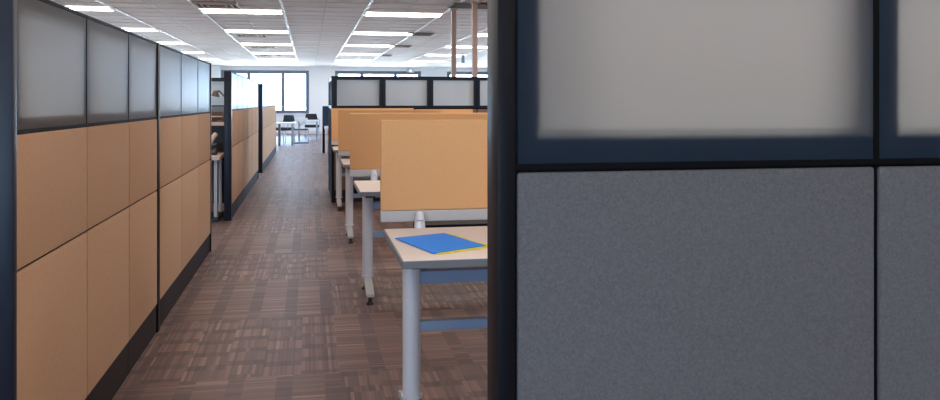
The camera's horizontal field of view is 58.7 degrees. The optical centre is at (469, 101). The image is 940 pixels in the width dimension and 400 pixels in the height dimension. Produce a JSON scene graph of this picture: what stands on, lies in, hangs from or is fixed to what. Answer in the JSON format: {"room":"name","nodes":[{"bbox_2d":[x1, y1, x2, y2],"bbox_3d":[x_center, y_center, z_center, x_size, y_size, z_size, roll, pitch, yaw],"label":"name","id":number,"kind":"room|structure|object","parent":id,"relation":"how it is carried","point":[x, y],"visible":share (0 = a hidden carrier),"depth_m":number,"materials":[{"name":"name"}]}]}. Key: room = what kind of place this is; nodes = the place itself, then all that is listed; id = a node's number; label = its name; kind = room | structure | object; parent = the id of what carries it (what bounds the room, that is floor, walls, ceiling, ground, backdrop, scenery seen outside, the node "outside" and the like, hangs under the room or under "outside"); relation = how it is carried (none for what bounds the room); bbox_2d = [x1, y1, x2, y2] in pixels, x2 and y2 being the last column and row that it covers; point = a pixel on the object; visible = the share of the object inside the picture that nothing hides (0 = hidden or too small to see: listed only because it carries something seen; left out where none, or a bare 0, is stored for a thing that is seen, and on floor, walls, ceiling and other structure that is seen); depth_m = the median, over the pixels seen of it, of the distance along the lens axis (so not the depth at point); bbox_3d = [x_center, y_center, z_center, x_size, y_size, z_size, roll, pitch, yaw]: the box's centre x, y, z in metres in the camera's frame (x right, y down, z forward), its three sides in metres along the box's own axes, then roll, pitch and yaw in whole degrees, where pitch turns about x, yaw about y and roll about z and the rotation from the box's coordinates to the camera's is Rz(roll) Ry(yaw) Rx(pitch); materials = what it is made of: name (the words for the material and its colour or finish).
{"room":"open-plan office","nodes":[
{"label":"open-plan office","id":0,"kind":"room"},
{"bbox_2d":[50,0,486,67],"bbox_3d":[-1.970,-1.424,12.860,19.600,0.112,40.600,0,0,-11],"label":"ceiling","id":1,"kind":"structure","parent":0,"point":[320,31],"depth_m":15.47,"materials":[{"name":"tile"}]},
{"bbox_2d":[68,7,115,10],"bbox_3d":[-5.839,-1.360,12.165,1.200,0.016,0.360,0,0,-11],"label":"recessed light","id":2,"kind":"object","parent":1,"relation":"in","point":[73,8],"visible":0.41,"depth_m":12.23,"materials":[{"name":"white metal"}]},
{"bbox_2d":[71,8,112,10],"bbox_3d":[-5.839,-1.359,12.165,1.164,0.009,0.324,0,0,-11],"label":"diffuser","id":3,"kind":"object","parent":2,"relation":"attached to","point":[77,9],"depth_m":12.23,"materials":[{"name":"white plastic"}]},
{"bbox_2d":[124,29,158,31],"bbox_3d":[-6.532,-1.360,15.758,1.200,0.016,0.360,0,0,-11],"label":"recessed light","id":4,"kind":"object","parent":1,"relation":"in","point":[149,30],"visible":0.41,"depth_m":15.82,"materials":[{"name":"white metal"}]},
{"bbox_2d":[158,42,185,44],"bbox_3d":[-7.225,-1.360,19.352,1.200,0.016,0.360,0,0,-11],"label":"recessed light","id":5,"kind":"object","parent":1,"relation":"in","point":[158,42],"visible":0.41,"depth_m":19.34,"materials":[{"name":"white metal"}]},
{"bbox_2d":[192,2,239,8],"bbox_3d":[-3.557,-1.357,11.739,0.590,0.022,0.590,0,0,-11],"label":"ceiling vent","id":6,"kind":"object","parent":1,"relation":"in","point":[218,5],"visible":1,"depth_m":11.71,"materials":[{"name":"metal"}]},
{"bbox_2d":[199,9,282,14],"bbox_3d":[-3.443,-1.360,12.627,1.200,0.016,0.360,0,0,-11],"label":"recessed light","id":7,"kind":"object","parent":1,"relation":"in","point":[201,10],"visible":1,"depth_m":12.62,"materials":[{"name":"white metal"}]},
{"bbox_2d":[202,11,281,13],"bbox_3d":[-3.443,-1.359,12.627,1.164,0.009,0.324,0,0,-11],"label":"diffuser","id":8,"kind":"object","parent":7,"relation":"attached to","point":[227,12],"depth_m":12.64,"materials":[{"name":"white plastic"}]},
{"bbox_2d":[235,34,266,36],"bbox_3d":[-4.461,-1.357,17.064,0.590,0.022,0.590,0,0,-11],"label":"ceiling vent","id":9,"kind":"object","parent":1,"relation":"in","point":[237,35],"visible":1,"depth_m":16.93,"materials":[{"name":"metal"}]},
{"bbox_2d":[224,30,288,33],"bbox_3d":[-4.136,-1.360,16.220,1.200,0.016,0.360,0,0,-11],"label":"recessed light","id":10,"kind":"object","parent":1,"relation":"in","point":[226,31],"visible":1,"depth_m":16.15,"materials":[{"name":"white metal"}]},
{"bbox_2d":[226,31,287,32],"bbox_3d":[-4.136,-1.359,16.220,1.164,0.009,0.324,0,0,-11],"label":"diffuser","id":11,"kind":"object","parent":10,"relation":"attached to","point":[226,31],"depth_m":16.20,"materials":[{"name":"white plastic"}]},
{"bbox_2d":[250,46,275,48],"bbox_3d":[-5.132,-1.357,20.703,0.590,0.022,0.590,0,0,-11],"label":"ceiling vent","id":12,"kind":"object","parent":1,"relation":"in","point":[267,47],"visible":1,"depth_m":20.62,"materials":[{"name":"metal"}]},
{"bbox_2d":[240,44,292,45],"bbox_3d":[-4.829,-1.360,19.814,1.200,0.016,0.360,0,0,-11],"label":"recessed light","id":13,"kind":"object","parent":1,"relation":"in","point":[240,44],"visible":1,"depth_m":19.70,"materials":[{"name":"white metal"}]},
{"bbox_2d":[260,54,280,55],"bbox_3d":[-5.813,-1.357,24.340,0.590,0.022,0.590,0,0,-11],"label":"ceiling vent","id":14,"kind":"object","parent":1,"relation":"in","point":[260,54],"visible":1,"depth_m":24.17,"materials":[{"name":"metal"}]},
{"bbox_2d":[251,53,294,53],"bbox_3d":[-5.522,-1.360,23.408,1.200,0.016,0.360,0,0,-11],"label":"recessed light","id":15,"kind":"object","parent":1,"relation":"in","point":[251,53],"visible":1,"depth_m":23.33,"materials":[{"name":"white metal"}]},
{"bbox_2d":[258,59,296,60],"bbox_3d":[-6.215,-1.360,27.002,1.200,0.016,0.360,0,0,-11],"label":"recessed light","id":16,"kind":"object","parent":1,"relation":"in","point":[258,59],"visible":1,"depth_m":26.84,"materials":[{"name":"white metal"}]},
{"bbox_2d":[335,60,372,60],"bbox_3d":[-3.819,-1.360,27.464,1.200,0.016,0.360,0,0,-11],"label":"recessed light","id":17,"kind":"object","parent":1,"relation":"in","point":[335,60],"visible":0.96,"depth_m":27.29,"materials":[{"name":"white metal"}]},
{"bbox_2d":[339,54,381,54],"bbox_3d":[-3.126,-1.360,23.870,1.200,0.016,0.360,0,0,-11],"label":"recessed light","id":18,"kind":"object","parent":1,"relation":"in","point":[339,54],"visible":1,"depth_m":23.82,"materials":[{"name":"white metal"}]},
{"bbox_2d":[345,45,394,46],"bbox_3d":[-2.433,-1.360,20.276,1.200,0.016,0.360,0,0,-11],"label":"recessed light","id":19,"kind":"object","parent":1,"relation":"in","point":[345,45],"visible":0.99,"depth_m":20.34,"materials":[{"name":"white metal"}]},
{"bbox_2d":[359,46,393,46],"bbox_3d":[-2.433,-1.359,20.276,1.164,0.009,0.324,0,0,-11],"label":"diffuser","id":20,"kind":"object","parent":19,"relation":"attached to","point":[359,46],"depth_m":20.39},
{"bbox_2d":[352,32,412,34],"bbox_3d":[-1.740,-1.360,16.682,1.200,0.016,0.360,0,0,-11],"label":"recessed light","id":21,"kind":"object","parent":1,"relation":"in","point":[353,33],"visible":0.99,"depth_m":16.58,"materials":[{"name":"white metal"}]},
{"bbox_2d":[354,33,411,34],"bbox_3d":[-1.740,-1.359,16.682,1.164,0.009,0.324,0,0,-11],"label":"diffuser","id":22,"kind":"object","parent":21,"relation":"attached to","point":[354,33],"depth_m":16.74,"materials":[{"name":"white plastic"}]},
{"bbox_2d":[390,45,410,47],"bbox_3d":[-1.712,-1.360,20.446,0.500,0.016,0.540,0,0,-11],"label":"ceiling vent","id":23,"kind":"object","parent":1,"relation":"in","point":[400,46],"visible":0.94,"depth_m":20.40,"materials":[{"name":"grey metal"}]},
{"bbox_2d":[364,13,442,17],"bbox_3d":[-1.047,-1.360,13.088,1.200,0.016,0.360,0,0,-11],"label":"recessed light","id":24,"kind":"object","parent":1,"relation":"in","point":[365,14],"visible":1,"depth_m":13.08,"materials":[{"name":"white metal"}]},
{"bbox_2d":[366,14,440,16],"bbox_3d":[-1.047,-1.359,13.088,1.164,0.009,0.324,0,0,-11],"label":"diffuser","id":25,"kind":"object","parent":24,"relation":"attached to","point":[382,15],"depth_m":13.08,"materials":[{"name":"white plastic"}]},
{"bbox_2d":[406,33,433,35],"bbox_3d":[-1.011,-1.360,16.813,0.500,0.016,0.540,0,0,-11],"label":"ceiling vent","id":26,"kind":"object","parent":1,"relation":"in","point":[414,34],"visible":0.99,"depth_m":16.77,"materials":[{"name":"grey metal"}]},
{"bbox_2d":[409,61,445,61],"bbox_3d":[-1.423,-1.360,27.926,1.200,0.016,0.360,0,0,-11],"label":"recessed light","id":27,"kind":"object","parent":1,"relation":"in","point":[409,61],"visible":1,"depth_m":27.94,"materials":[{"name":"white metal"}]},
{"bbox_2d":[424,54,465,55],"bbox_3d":[-0.730,-1.360,24.332,1.200,0.016,0.360,0,0,-11],"label":"recessed light","id":28,"kind":"object","parent":1,"relation":"in","point":[425,54],"visible":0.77,"depth_m":24.33,"materials":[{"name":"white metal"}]},
{"bbox_2d":[425,55,460,55],"bbox_3d":[-0.730,-1.359,24.332,1.164,0.009,0.324,0,0,-11],"label":"diffuser","id":29,"kind":"object","parent":28,"relation":"attached to","point":[425,55],"depth_m":24.33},
{"bbox_2d":[461,53,464,62],"bbox_3d":[-0.195,-1.223,23.200,0.090,0.286,0.090,0,0,-11],"label":"sensor","id":30,"kind":"object","parent":1,"relation":"hanging from","point":[462,55],"visible":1,"depth_m":23.18,"materials":[{"name":"grey plastic"}]},
{"bbox_2d":[443,46,486,47],"bbox_3d":[-0.037,-1.360,20.738,1.200,0.016,0.360,0,0,-11],"label":"recessed light","id":31,"kind":"object","parent":1,"relation":"in","point":[445,46],"visible":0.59,"depth_m":20.76,"materials":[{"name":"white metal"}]},
{"bbox_2d":[445,47,486,47],"bbox_3d":[-0.037,-1.359,20.738,1.164,0.009,0.324,0,0,-11],"label":"diffuser","id":32,"kind":"object","parent":31,"relation":"attached to","point":[445,47],"depth_m":20.76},
{"bbox_2d":[447,3,486,8],"bbox_3d":[0.274,-1.360,11.887,1.120,0.016,0.540,0,0,-11],"label":"ceiling vent","id":33,"kind":"object","parent":1,"relation":"in","point":[454,5],"visible":0.48,"depth_m":11.86,"materials":[{"name":"grey metal"}]},
{"bbox_2d":[112,134,486,399],"bbox_3d":[-1.970,1.290,12.860,19.600,0.100,40.600,0,0,-11],"label":"floor","id":34,"kind":"structure","parent":0,"point":[276,309],"depth_m":4.87,"materials":[{"name":"carpet"}]},
{"bbox_2d":[0,0,210,399],"bbox_3d":[-1.737,0.459,4.609,0.074,1.562,4.742,0,0,-11],"label":"wall","id":35,"kind":"structure","parent":34,"relation":"on","point":[105,128],"depth_m":3.11,"materials":[{"name":"beige fabric"}]},
{"bbox_2d":[211,78,223,106],"bbox_3d":[-4.189,0.459,10.897,2.360,1.562,0.074,0,0,-11],"label":"wall","id":36,"kind":"structure","parent":34,"relation":"on","point":[216,83],"depth_m":11.05,"materials":[{"name":"beige fabric"}]},
{"bbox_2d":[211,152,223,221],"bbox_3d":[-3.329,0.897,8.799,1.395,0.685,0.700,0,0,-11],"label":"desk","id":37,"kind":"object","parent":34,"relation":"on","point":[217,161],"visible":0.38,"depth_m":9.11,"materials":[{"name":"beige plastic"}]},
{"bbox_2d":[211,133,217,154],"bbox_3d":[-2.743,0.431,8.749,0.186,0.245,0.220,0,0,-11],"label":"desk phone","id":38,"kind":"object","parent":37,"relation":"on","point":[214,135],"visible":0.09,"depth_m":8.74,"materials":[{"name":"plastic"}]},
{"bbox_2d":[211,107,223,151],"bbox_3d":[-3.304,0.302,9.012,1.325,0.504,0.270,0,0,-11],"label":"desk riser","id":39,"kind":"object","parent":37,"relation":"on","point":[216,112],"visible":0.02,"depth_m":9.22,"materials":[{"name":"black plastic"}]},
{"bbox_2d":[211,90,223,121],"bbox_3d":[-2.734,0.045,9.076,0.173,0.350,0.100,0,0,-11],"label":"desk lamp","id":40,"kind":"object","parent":39,"relation":"on","point":[215,93],"visible":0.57,"depth_m":9.05,"materials":[{"name":"brown metal"}]},
{"bbox_2d":[211,122,223,125],"bbox_3d":[-3.303,0.237,9.008,1.325,0.035,0.260,0,0,-11],"label":"shelf","id":41,"kind":"object","parent":39,"relation":"attached to","point":[212,123],"depth_m":8.99,"materials":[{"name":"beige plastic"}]},
{"bbox_2d":[224,71,275,220],"bbox_3d":[-3.663,0.459,14.600,0.074,1.562,12.000,0,0,-11],"label":"wall","id":42,"kind":"structure","parent":34,"relation":"on","point":[241,93],"depth_m":10.56,"materials":[{"name":"beige fabric"}]},
{"bbox_2d":[276,115,294,143],"bbox_3d":[-5.610,0.821,25.252,0.524,0.841,0.503,0,0,24],"label":"chair","id":43,"kind":"object","parent":34,"relation":"on","point":[287,118],"visible":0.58,"depth_m":25.37,"materials":[{"name":"grey fabric"}]},
{"bbox_2d":[276,122,295,145],"bbox_3d":[-5.289,0.912,24.000,0.560,0.655,0.700,0,0,-11],"label":"meeting table","id":44,"kind":"object","parent":34,"relation":"on","point":[278,123],"visible":0.96,"depth_m":23.72,"materials":[{"name":"white metal"}]},
{"bbox_2d":[294,118,308,143],"bbox_3d":[-5.081,0.860,25.114,0.465,0.760,0.463,0,0,-11],"label":"chair","id":45,"kind":"object","parent":34,"relation":"on","point":[298,120],"visible":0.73,"depth_m":25.28,"materials":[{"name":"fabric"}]},
{"bbox_2d":[298,120,318,140],"bbox_3d":[-5.238,0.910,27.000,0.700,0.660,0.700,0,0,-11],"label":"meeting table","id":46,"kind":"object","parent":34,"relation":"on","point":[308,120],"visible":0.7,"depth_m":26.71,"materials":[{"name":"white metal"}]},
{"bbox_2d":[305,114,319,138],"bbox_3d":[-5.348,0.821,28.247,0.524,0.841,0.503,0,0,-16],"label":"chair","id":47,"kind":"object","parent":34,"relation":"on","point":[309,116],"visible":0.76,"depth_m":28.39,"materials":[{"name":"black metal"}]},
{"bbox_2d":[322,106,327,152],"bbox_3d":[-2.946,0.670,20.085,1.180,1.140,0.760,0,0,-11],"label":"desk","id":48,"kind":"object","parent":34,"relation":"on","point":[324,108],"visible":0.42,"depth_m":20.29,"materials":[{"name":"metal"}]},
{"bbox_2d":[328,77,330,195],"bbox_3d":[-1.826,0.459,11.080,0.074,1.562,1.410,0,0,-11],"label":"wall","id":49,"kind":"structure","parent":34,"relation":"on","point":[329,79],"depth_m":11.28,"materials":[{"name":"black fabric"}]},
{"bbox_2d":[332,146,349,210],"bbox_3d":[-1.103,0.890,9.867,1.024,0.700,0.739,0,0,-11],"label":"desk","id":50,"kind":"object","parent":34,"relation":"on","point":[339,174],"visible":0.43,"depth_m":9.70,"materials":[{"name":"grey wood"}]},
{"bbox_2d":[331,108,413,144],"bbox_3d":[-1.183,0.308,10.185,0.998,0.463,0.088,0,0,-11],"label":"privacy screen","id":51,"kind":"object","parent":50,"relation":"on","point":[334,141],"visible":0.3,"depth_m":10.11,"materials":[{"name":"orange fabric"}]},
{"bbox_2d":[340,157,379,243],"bbox_3d":[-0.666,0.890,7.812,1.074,0.700,0.997,0,0,-11],"label":"desk","id":52,"kind":"object","parent":34,"relation":"on","point":[345,161],"visible":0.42,"depth_m":7.51,"materials":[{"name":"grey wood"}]},
{"bbox_2d":[338,110,441,155],"bbox_3d":[-0.768,0.308,8.076,1.002,0.463,0.088,0,0,-11],"label":"privacy screen","id":53,"kind":"object","parent":52,"relation":"attached to","point":[343,115],"visible":0.29,"depth_m":8.01,"materials":[{"name":"orange fabric"}]},
{"bbox_2d":[353,177,383,304],"bbox_3d":[-0.230,0.890,5.604,1.074,0.700,0.997,0,0,-11],"label":"desk","id":54,"kind":"object","parent":34,"relation":"on","point":[367,188],"visible":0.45,"depth_m":5.30,"materials":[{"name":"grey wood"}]},
{"bbox_2d":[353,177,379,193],"bbox_3d":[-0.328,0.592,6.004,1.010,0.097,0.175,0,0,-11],"label":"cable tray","id":55,"kind":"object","parent":54,"relation":"on","point":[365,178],"depth_m":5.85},
{"bbox_2d":[350,113,486,179],"bbox_3d":[-0.338,0.308,5.867,1.002,0.463,0.088,0,0,-11],"label":"privacy screen","id":56,"kind":"object","parent":54,"relation":"attached to","point":[364,127],"visible":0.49,"depth_m":5.81,"materials":[{"name":"orange fabric"}]},
{"bbox_2d":[331,76,486,202],"bbox_3d":[-0.212,0.459,10.605,3.060,1.562,0.074,0,0,-11],"label":"wall","id":57,"kind":"structure","parent":34,"relation":"on","point":[346,91],"depth_m":10.47,"materials":[{"name":"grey glass"}]},
{"bbox_2d":[383,220,486,399],"bbox_3d":[0.203,0.890,3.424,1.074,0.700,0.997,0,0,-11],"label":"desk","id":58,"kind":"object","parent":34,"relation":"on","point":[415,262],"visible":0.4,"depth_m":3.13,"materials":[{"name":"beige laminate"}]},
{"bbox_2d":[380,119,486,227],"bbox_3d":[0.107,0.308,3.677,0.997,0.463,0.088,0,0,-11],"label":"privacy screen","id":59,"kind":"object","parent":58,"relation":"attached to","point":[431,170],"visible":0.52,"depth_m":3.63,"materials":[{"name":"orange fabric"}]},
{"bbox_2d":[413,220,486,227],"bbox_3d":[0.178,0.592,3.837,0.862,0.097,0.175,0,0,-11],"label":"cable tray","id":60,"kind":"object","parent":58,"relation":"on","point":[454,223],"depth_m":3.73,"materials":[{"name":"white metal"}]},
{"bbox_2d":[436,233,486,254],"bbox_3d":[-0.099,0.538,3.184,0.254,0.002,0.403,0,0,-29],"label":"sheet","id":61,"kind":"object","parent":58,"relation":"on","point":[485,246],"visible":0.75,"depth_m":3.06,"materials":[{"name":"paper"}]},
{"bbox_2d":[395,233,484,253],"bbox_3d":[-0.118,0.535,3.182,0.239,0.003,0.378,0,0,-29],"label":"sheet","id":62,"kind":"object","parent":61,"relation":"on","point":[440,242],"visible":1,"depth_m":3.17,"materials":[{"name":"paper"}]},
{"bbox_2d":[449,9,457,76],"bbox_3d":[-0.242,-0.064,12.300,0.120,2.608,0.120,0,0,-11],"label":"pole","id":63,"kind":"object","parent":34,"relation":"on","point":[453,11],"visible":0.43,"depth_m":12.27,"materials":[{"name":"brown wood"}]},
{"bbox_2d":[470,1,478,76],"bbox_3d":[0.063,-0.064,11.400,0.120,2.608,0.120,0,0,-11],"label":"pole","id":64,"kind":"object","parent":34,"relation":"on","point":[474,3],"visible":0.52,"depth_m":11.37,"materials":[{"name":"metal"}]},
{"bbox_2d":[487,0,939,399],"bbox_3d":[0.944,0.459,1.438,1.855,1.562,0.074,0,0,-11],"label":"wall","id":65,"kind":"structure","parent":34,"relation":"on","point":[687,199],"depth_m":1.30,"materials":[{"name":"grey fabric"}]},
{"bbox_3d":[-0.195,0.890,10.042,0.784,0.700,0.739,0,0,-11],"label":"desk","id":66,"kind":"object","parent":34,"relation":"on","visible":0},
{"bbox_2d":[415,109,472,112],"bbox_3d":[-0.321,0.315,10.351,0.730,0.450,0.088,0,0,-11],"label":"privacy screen","id":67,"kind":"object","parent":66,"relation":"attached to","point":[443,110],"visible":0.18,"depth_m":10.39,"materials":[{"name":"orange fabric"}]},
{"bbox_2d":[220,66,486,130],"bbox_3d":[-4.191,-0.070,32.901,23.005,2.620,0.200,0,0,-11],"label":"wall","id":68,"kind":"structure","parent":0,"point":[318,76],"depth_m":32.48,"materials":[{"name":"grey paint"}]},
{"bbox_2d":[211,66,219,77],"bbox_3d":[-9.662,-0.064,31.632,0.340,2.607,0.219,0,0,-11],"label":"window","id":69,"kind":"structure","parent":68,"relation":"attached to","point":[215,70],"depth_m":31.53,"materials":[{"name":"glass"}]},
{"bbox_2d":[221,70,308,113],"bbox_3d":[-7.867,-0.375,32.116,3.289,1.690,0.150,0,0,-11],"label":"window","id":70,"kind":"structure","parent":68,"relation":"in","point":[248,72],"depth_m":32.25,"materials":[{"name":"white glass"}]},
{"bbox_2d":[276,131,326,133],"bbox_3d":[-5.755,1.180,32.488,19.000,0.120,0.020,0,0,-11],"label":"baseboard","id":71,"kind":"structure","parent":68,"relation":"attached to","point":[283,132],"depth_m":32.34,"materials":[{"name":"paint"}]},
{"bbox_2d":[335,71,420,76],"bbox_3d":[-3.615,-0.375,32.936,3.380,1.690,0.150,0,0,-11],"label":"window","id":72,"kind":"structure","parent":68,"relation":"in","point":[395,73],"depth_m":32.96,"materials":[{"name":"clear glass"}]},
{"bbox_2d":[447,72,486,76],"bbox_3d":[0.821,-0.375,33.792,3.558,1.690,0.150,0,0,-11],"label":"window","id":73,"kind":"structure","parent":68,"relation":"in","point":[448,73],"depth_m":33.60,"materials":[{"name":"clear glass"}]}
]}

